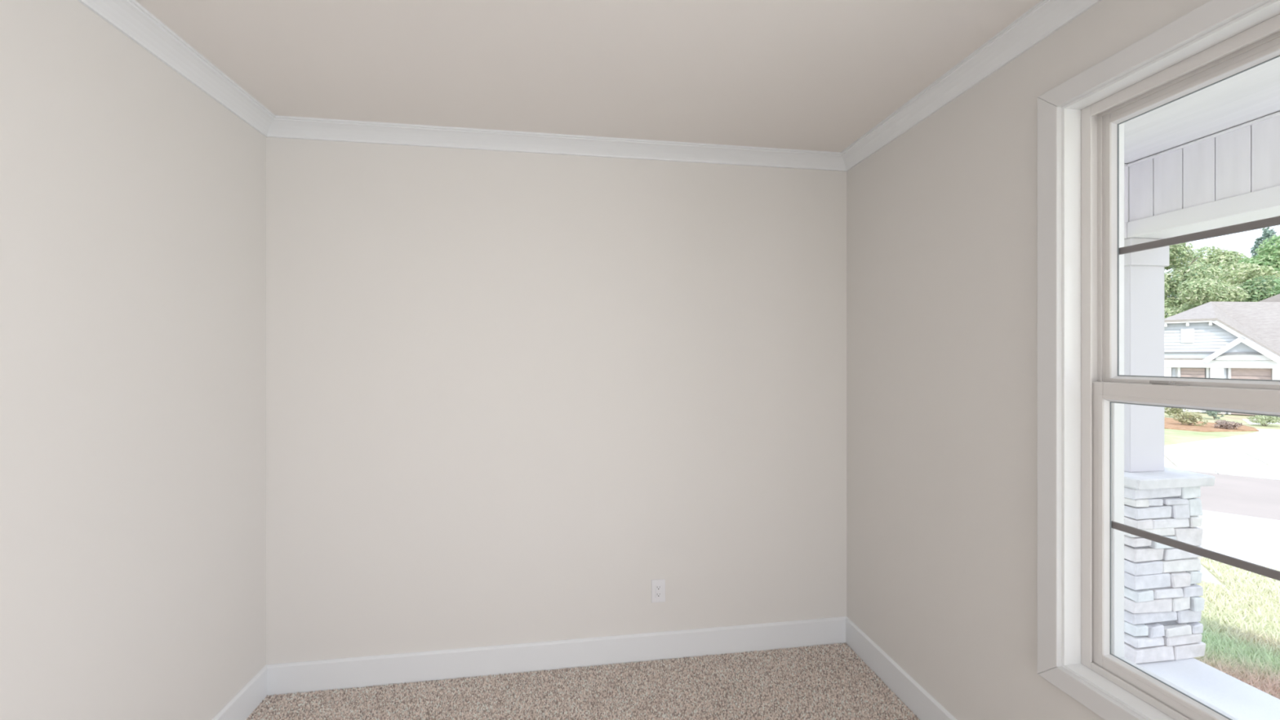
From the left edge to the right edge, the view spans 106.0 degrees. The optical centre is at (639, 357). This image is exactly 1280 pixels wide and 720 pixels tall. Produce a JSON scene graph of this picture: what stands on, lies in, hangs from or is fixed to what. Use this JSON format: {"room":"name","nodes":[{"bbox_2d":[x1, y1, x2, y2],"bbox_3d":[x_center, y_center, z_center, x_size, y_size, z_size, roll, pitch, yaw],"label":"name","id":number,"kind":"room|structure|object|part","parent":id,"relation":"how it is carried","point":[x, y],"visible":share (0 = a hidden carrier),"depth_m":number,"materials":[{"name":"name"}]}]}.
{"room":"empty bedroom","nodes":[
{"label":"empty bedroom","id":0,"kind":"room"},
{"bbox_2d":[0,0,266,719],"bbox_3d":[-1.541,0.242,0.311,0.120,2.695,4.198,0,0,-8],"label":"wall","id":1,"kind":"structure","parent":0,"point":[133,200],"depth_m":1.56,"materials":[{"name":"white paint"}]},
{"bbox_2d":[77,0,275,137],"bbox_3d":[-1.438,-1.073,0.326,0.088,0.065,3.958,0,0,-8],"label":"trim","id":2,"kind":"structure","parent":1,"relation":"attached to","point":[129,17],"depth_m":1.72,"materials":[{"name":"white paint"}]},
{"bbox_2d":[211,665,267,719],"bbox_3d":[-1.474,1.520,0.321,0.015,0.140,3.958,0,0,-8],"label":"baseboard","id":3,"kind":"structure","parent":1,"relation":"attached to","point":[242,704],"depth_m":2.13,"materials":[{"name":"white paint"}]},
{"bbox_2d":[266,137,846,664],"bbox_3d":[-0.230,0.242,2.562,3.120,2.695,0.120,0,0,-8],"label":"wall","id":4,"kind":"structure","parent":0,"point":[510,396],"depth_m":2.46,"materials":[{"name":"white paint"}]},
{"bbox_2d":[266,616,846,696],"bbox_3d":[-0.303,1.520,2.483,2.953,0.140,0.015,0,0,-8],"label":"baseboard","id":5,"kind":"structure","parent":4,"relation":"attached to","point":[283,678],"depth_m":2.45,"materials":[{"name":"white paint"}]},
{"bbox_2d":[266,115,846,171],"bbox_3d":[-0.298,-1.073,2.447,2.953,0.065,0.088,0,0,-8],"label":"trim","id":6,"kind":"structure","parent":4,"relation":"attached to","point":[282,126],"depth_m":2.42,"materials":[{"name":"white paint"}]},
{"bbox_2d":[651,578,665,602],"bbox_3d":[0.097,1.231,2.544,0.074,0.120,0.009,0,0,-8],"label":"wall outlet","id":7,"kind":"object","parent":4,"relation":"attached to","point":[658,586],"visible":1,"depth_m":2.54,"materials":[{"name":"white plastic"}]},
{"bbox_2d":[655,584,661,597],"bbox_3d":[0.097,1.231,2.542,0.033,0.067,0.005,0,0,-8],"label":"receptacle","id":8,"kind":"object","parent":7,"relation":"attached to","point":[658,587],"depth_m":2.54,"materials":[{"name":"grey plastic"}]},
{"bbox_2d":[248,643,917,719],"bbox_3d":[0.003,1.650,0.535,3.240,0.120,4.198,0,0,-8],"label":"floor","id":9,"kind":"structure","parent":0,"point":[842,643],"depth_m":2.27,"materials":[{"name":"beige carpet"}]},
{"bbox_2d":[245,642,919,719],"bbox_3d":[-0.083,1.584,0.942,2.930,0.010,3.100,0,0,-8],"label":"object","id":10,"kind":"structure","parent":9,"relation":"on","point":[864,682],"depth_m":2.27,"materials":[{"name":"beige carpet"}]},
{"bbox_2d":[135,0,1041,152],"bbox_3d":[0.003,-1.165,0.535,3.240,0.120,4.198,0,0,-8],"label":"ceiling","id":11,"kind":"structure","parent":0,"point":[815,75],"depth_m":1.78,"materials":[{"name":"white paint"}]},
{"bbox_2d":[846,0,1210,719],"bbox_3d":[1.524,0.242,0.755,0.167,2.695,3.958,0,0,-8],"label":"wall","id":12,"kind":"structure","parent":0,"point":[942,218],"depth_m":1.94,"materials":[{"name":"white paint"}]},
{"bbox_2d":[845,616,956,719],"bbox_3d":[1.434,1.520,0.742,0.015,0.140,3.958,0,0,-8],"label":"baseboard","id":13,"kind":"structure","parent":12,"relation":"attached to","point":[917,700],"depth_m":2.28,"materials":[{"name":"white paint"}]},
{"bbox_2d":[840,0,1102,171],"bbox_3d":[1.398,-1.073,0.737,0.088,0.065,3.958,0,0,-8],"label":"trim","id":14,"kind":"structure","parent":12,"relation":"attached to","point":[1046,17],"depth_m":1.79,"materials":[{"name":"white paint"}]},
{"bbox_2d":[1037,0,1279,719],"bbox_3d":[1.483,0.092,1.080,0.215,1.893,1.048,0,0,-8],"label":"window","id":15,"kind":"structure","parent":12,"relation":"in","point":[1083,388],"depth_m":1.49,"materials":[{"name":"white paint"}]},
{"bbox_3d":[1.569,0.092,1.093,0.040,1.857,1.012,0,0,-8],"label":"frame","id":16,"kind":"part","parent":15,"relation":"part of","materials":[{"name":"white"}]},
{"bbox_3d":[1.479,0.512,1.079,0.035,0.873,0.872,0,0,-8],"label":"sash","id":17,"kind":"part","parent":15,"relation":"part of","materials":[{"name":"white plastic"}]},
{"bbox_3d":[1.519,-0.315,1.085,0.034,0.886,0.872,0,0,-8],"label":"sash","id":18,"kind":"part","parent":15,"relation":"part of","materials":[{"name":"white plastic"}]},
{"bbox_2d":[1241,423,1279,429],"bbox_3d":[24.421,2.654,18.344,2.800,0.056,1.300,0,0,-8],"label":"lawn","id":19,"kind":"structure","parent":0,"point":[1271,426],"depth_m":18.35,"materials":[{"name":"green plant"}]},
{"bbox_2d":[1246,414,1279,426],"bbox_3d":[23.949,2.398,18.468,0.867,0.547,0.966,0,0,-42],"label":"shrub","id":20,"kind":"object","parent":19,"relation":"on","point":[1263,420],"visible":0.88,"depth_m":18.38,"materials":[{"name":"green plant"}]},
{"label":"outside","id":21,"kind":"structure","parent":0,"visible":0},
{"bbox_2d":[1164,418,1279,476],"bbox_3d":[19.016,2.721,17.292,13.400,0.137,15.420,0,0,40],"label":"driveway","id":22,"kind":"structure","parent":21,"point":[1263,445],"depth_m":13.61,"materials":[{"name":"concrete"}]},
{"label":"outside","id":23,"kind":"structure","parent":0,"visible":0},
{"bbox_2d":[1164,410,1279,697],"bbox_3d":[18.272,2.305,36.960,282.280,0.870,282.280,0,0,-8],"label":"lawn","id":24,"kind":"structure","parent":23,"point":[1171,437],"depth_m":16.81,"materials":[{"name":"green plant"}]},
{"bbox_2d":[1164,407,1188,416],"bbox_3d":[23.760,2.247,21.374,0.819,0.829,0.831,0,0,-8],"label":"shrub","id":25,"kind":"object","parent":24,"relation":"on","point":[1173,411],"visible":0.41,"depth_m":21.39,"materials":[{"name":"green plant"}]},
{"bbox_2d":[1164,242,1226,316],"bbox_3d":[39.682,-3.675,36.712,7.171,12.614,6.730,0,0,-30],"label":"broadleaf tree","id":26,"kind":"object","parent":24,"relation":"on","point":[1178,276],"visible":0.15,"depth_m":35.08,"materials":[{"name":"green plant"}]},
{"bbox_2d":[1164,277,1248,318],"bbox_3d":[34.053,-1.101,29.137,4.260,7.469,3.691,0,0,11],"label":"broadleaf tree","id":27,"kind":"object","parent":24,"relation":"on","point":[1193,293],"visible":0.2,"depth_m":28.43,"materials":[{"name":"green plant"}]},
{"bbox_2d":[1137,657,1279,719],"bbox_3d":[2.643,1.765,-0.264,1.755,0.170,6.720,0,0,-8],"label":"floor","id":28,"kind":"structure","parent":24,"relation":"on","point":[1240,700],"depth_m":2.44,"materials":[{"name":"concrete"}]},
{"bbox_2d":[1124,237,1215,663],"bbox_3d":[2.898,0.499,2.889,0.514,2.362,0.520,0,0,-8],"label":"porch column","id":29,"kind":"structure","parent":28,"relation":"on","point":[1163,606],"depth_m":2.69,"materials":[{"name":"stone"}]},
{"bbox_2d":[1124,164,1128,239],"bbox_3d":[2.174,-0.894,2.792,1.704,0.426,0.236,0,0,-8],"label":"beam","id":30,"kind":"structure","parent":29,"relation":"on","point":[1126,167],"depth_m":2.76,"materials":[{"name":"white wood"}]},
{"bbox_3d":[2.071,-0.728,2.666,1.465,0.092,0.016,0,0,-8],"label":"trim","id":31,"kind":"part","parent":30,"relation":"part of","materials":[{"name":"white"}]},
{"bbox_2d":[1127,111,1279,239],"bbox_3d":[3.340,-0.894,-0.139,0.264,0.425,5.900,0,0,-8],"label":"beam","id":32,"kind":"structure","parent":29,"relation":"on","point":[1231,176],"depth_m":2.42,"materials":[{"name":"white wood"}]},
{"bbox_3d":[3.223,-1.098,-0.156,0.028,0.014,5.900,0,0,-8],"label":"moulding","id":33,"kind":"part","parent":32,"relation":"part of","materials":[{"name":"white"}]},
{"bbox_3d":[3.223,-0.728,-0.156,0.028,0.092,5.900,0,0,-8],"label":"trim","id":34,"kind":"part","parent":32,"relation":"part of","materials":[{"name":"white wood"}]},
{"bbox_2d":[1164,417,1258,431],"bbox_3d":[21.276,2.674,19.818,4.600,0.071,4.880,0,0,-8],"label":"mulch bed","id":35,"kind":"object","parent":24,"relation":"on","point":[1169,423],"visible":0.46,"depth_m":18.25,"materials":[{"name":"brown soil"}]},
{"bbox_2d":[1172,409,1208,426],"bbox_3d":[21.478,2.378,18.821,0.718,0.647,0.925,0,0,-8],"label":"shrub","id":36,"kind":"object","parent":35,"relation":"on","point":[1192,420],"visible":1,"depth_m":18.77,"materials":[{"name":"green plant"}]},
{"bbox_2d":[1213,419,1242,428],"bbox_3d":[21.874,2.517,17.948,0.650,0.364,0.706,0,0,-8],"label":"shrub","id":37,"kind":"object","parent":35,"relation":"on","point":[1225,424],"visible":1,"depth_m":17.87,"materials":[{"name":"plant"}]},
{"bbox_2d":[1177,245,1249,308],"bbox_3d":[60.254,-4.602,52.064,6.964,14.467,6.842,0,0,-8],"label":"broadleaf tree","id":38,"kind":"object","parent":24,"relation":"on","point":[1223,259],"visible":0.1,"depth_m":50.08,"materials":[{"name":"green plant"}]},
{"bbox_2d":[1205,410,1224,419],"bbox_3d":[24.594,2.270,20.733,0.613,0.808,0.606,0,0,-8],"label":"shrub","id":39,"kind":"object","parent":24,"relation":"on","point":[1213,414],"visible":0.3,"depth_m":20.63,"materials":[{"name":"green plant"}]},
{"bbox_2d":[1164,293,1279,417],"bbox_3d":[30.055,-0.620,23.826,7.360,6.500,10.100,0,0,-42],"label":"house","id":40,"kind":"structure","parent":24,"relation":"on","point":[1212,339],"depth_m":22.73,"materials":[{"name":"white"}]},
{"bbox_2d":[1172,368,1175,377],"bbox_3d":[26.136,1.355,23.636,0.070,1.650,0.100,0,0,-42],"label":"shutter","id":41,"kind":"object","parent":40,"relation":"hanging from","point":[1173,369],"depth_m":23.60,"materials":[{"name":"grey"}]},
{"bbox_3d":[26.213,1.335,23.470,0.160,1.690,0.090,0,0,-42],"label":"window trim","id":42,"kind":"part","parent":40,"relation":"part of","materials":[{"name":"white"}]},
{"bbox_2d":[1181,328,1194,342],"bbox_3d":[26.247,-1.035,23.143,0.110,0.670,0.420,0,0,-42],"label":"gable vent","id":43,"kind":"object","parent":40,"relation":"attached to","point":[1187,334],"depth_m":23.10,"materials":[{"name":"white"}]},
{"bbox_3d":[26.819,1.335,22.805,0.160,1.690,0.090,0,0,-42],"label":"window trim","id":44,"kind":"part","parent":40,"relation":"part of","materials":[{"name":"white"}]},
{"bbox_3d":[27.264,1.560,22.324,0.170,2.140,0.080,0,0,-42],"label":"door trim","id":45,"kind":"part","parent":40,"relation":"part of","materials":[{"name":"white"}]},
{"bbox_3d":[27.243,-0.060,21.791,0.060,0.380,1.760,0,0,-42],"label":"arch trim","id":46,"kind":"part","parent":40,"relation":"part of","materials":[{"name":"grey"}]},
{"bbox_3d":[27.254,0.000,21.801,0.030,0.259,1.637,0,0,-42],"label":"arch panel","id":47,"kind":"part","parent":40,"relation":"part of","materials":[{"name":"white"}]},
{"bbox_3d":[27.673,2.446,21.872,0.035,0.344,1.140,0,0,-42],"label":"door panel","id":48,"kind":"part","parent":40,"relation":"part of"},
{"bbox_3d":[27.673,0.666,21.872,0.035,0.344,1.140,0,0,-42],"label":"door panel","id":49,"kind":"part","parent":40,"relation":"part of","materials":[{"name":"brown wood"}]},
{"bbox_3d":[27.673,1.022,21.872,0.035,0.344,1.140,0,0,-42],"label":"door panel","id":50,"kind":"part","parent":40,"relation":"part of","materials":[{"name":"brown wood"}]},
{"bbox_3d":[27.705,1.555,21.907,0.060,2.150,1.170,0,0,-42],"label":"garage door","id":51,"kind":"part","parent":40,"relation":"part of","materials":[{"name":"grey"}]},
{"bbox_2d":[1193,556,1279,699],"bbox_3d":[5.808,2.130,3.369,5.717,0.667,5.975,0,0,-8],"label":"grass","id":52,"kind":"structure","parent":24,"relation":"on","point":[1231,599],"depth_m":3.71,"materials":[{"name":"green plant"}]},
{"bbox_2d":[1217,262,1279,290],"bbox_3d":[48.786,-2.532,39.368,5.679,10.330,5.168,0,0,40],"label":"broadleaf tree","id":53,"kind":"object","parent":24,"relation":"on","point":[1255,271],"visible":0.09,"depth_m":38.49,"materials":[{"name":"green plant"}]},
{"bbox_2d":[1234,234,1279,283],"bbox_3d":[54.998,-3.990,40.735,7.301,13.244,6.236,0,0,-29],"label":"broadleaf tree","id":54,"kind":"object","parent":24,"relation":"on","point":[1265,256],"visible":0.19,"depth_m":41.28,"materials":[{"name":"green plant"}]},
{"bbox_2d":[1235,274,1279,302],"bbox_3d":[42.242,-1.467,32.307,5.676,8.200,4.639,0,0,-33],"label":"broadleaf tree","id":55,"kind":"object","parent":24,"relation":"on","point":[1258,290],"visible":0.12,"depth_m":32.19,"materials":[{"name":"green plant"}]},
{"bbox_2d":[1241,226,1277,278],"bbox_3d":[72.672,-6.457,56.086,6.797,18.177,6.867,0,0,-8],"label":"pine tree","id":56,"kind":"object","parent":24,"relation":"on","point":[1266,233],"visible":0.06,"depth_m":56.12,"materials":[{"name":"green plant"}]},
{"bbox_2d":[1271,280,1279,294],"bbox_3d":[38.800,-1.281,26.947,4.634,7.829,4.430,0,0,-8],"label":"broadleaf tree","id":57,"kind":"object","parent":24,"relation":"on","point":[1277,290],"visible":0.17,"depth_m":28.49,"materials":[{"name":"green plant"}]},
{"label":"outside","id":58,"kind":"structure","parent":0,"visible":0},
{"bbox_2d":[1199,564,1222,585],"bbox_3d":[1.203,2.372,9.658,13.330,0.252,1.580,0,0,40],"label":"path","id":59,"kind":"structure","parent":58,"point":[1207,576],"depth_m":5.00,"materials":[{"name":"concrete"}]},
{"bbox_3d":[1.034,-1.310,-0.406,5.570,0.080,6.900,0,0,-8],"label":"roof","id":60,"kind":"structure","parent":0,"visible":0},
{"bbox_2d":[1124,56,1279,164],"bbox_3d":[2.712,-1.190,-0.238,1.900,0.160,6.750,0,0,-8],"label":"ceiling","id":61,"kind":"structure","parent":60,"relation":"attached to","point":[1253,94],"depth_m":2.20,"materials":[{"name":"white paint"}]},
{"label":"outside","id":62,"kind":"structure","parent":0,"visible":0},
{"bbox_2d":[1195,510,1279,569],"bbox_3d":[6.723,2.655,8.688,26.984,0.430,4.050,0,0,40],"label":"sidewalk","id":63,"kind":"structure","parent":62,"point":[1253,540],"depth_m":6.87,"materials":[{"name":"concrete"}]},
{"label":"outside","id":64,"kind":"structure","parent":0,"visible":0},
{"bbox_2d":[1189,471,1279,519],"bbox_3d":[9.823,2.778,11.566,119.997,0.100,4.350,0,0,40],"label":"street","id":65,"kind":"structure","parent":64,"point":[1255,497],"depth_m":9.50,"materials":[{"name":"grey asphalt"}]},
{"bbox_2d":[1164,465,1279,479],"bbox_3d":[11.367,2.785,13.384,29.983,0.140,0.380,0,0,40],"label":"kerb","id":66,"kind":"object","parent":65,"relation":"on","point":[1264,477],"visible":0.04,"depth_m":11.32,"materials":[{"name":"concrete"}]}
]}

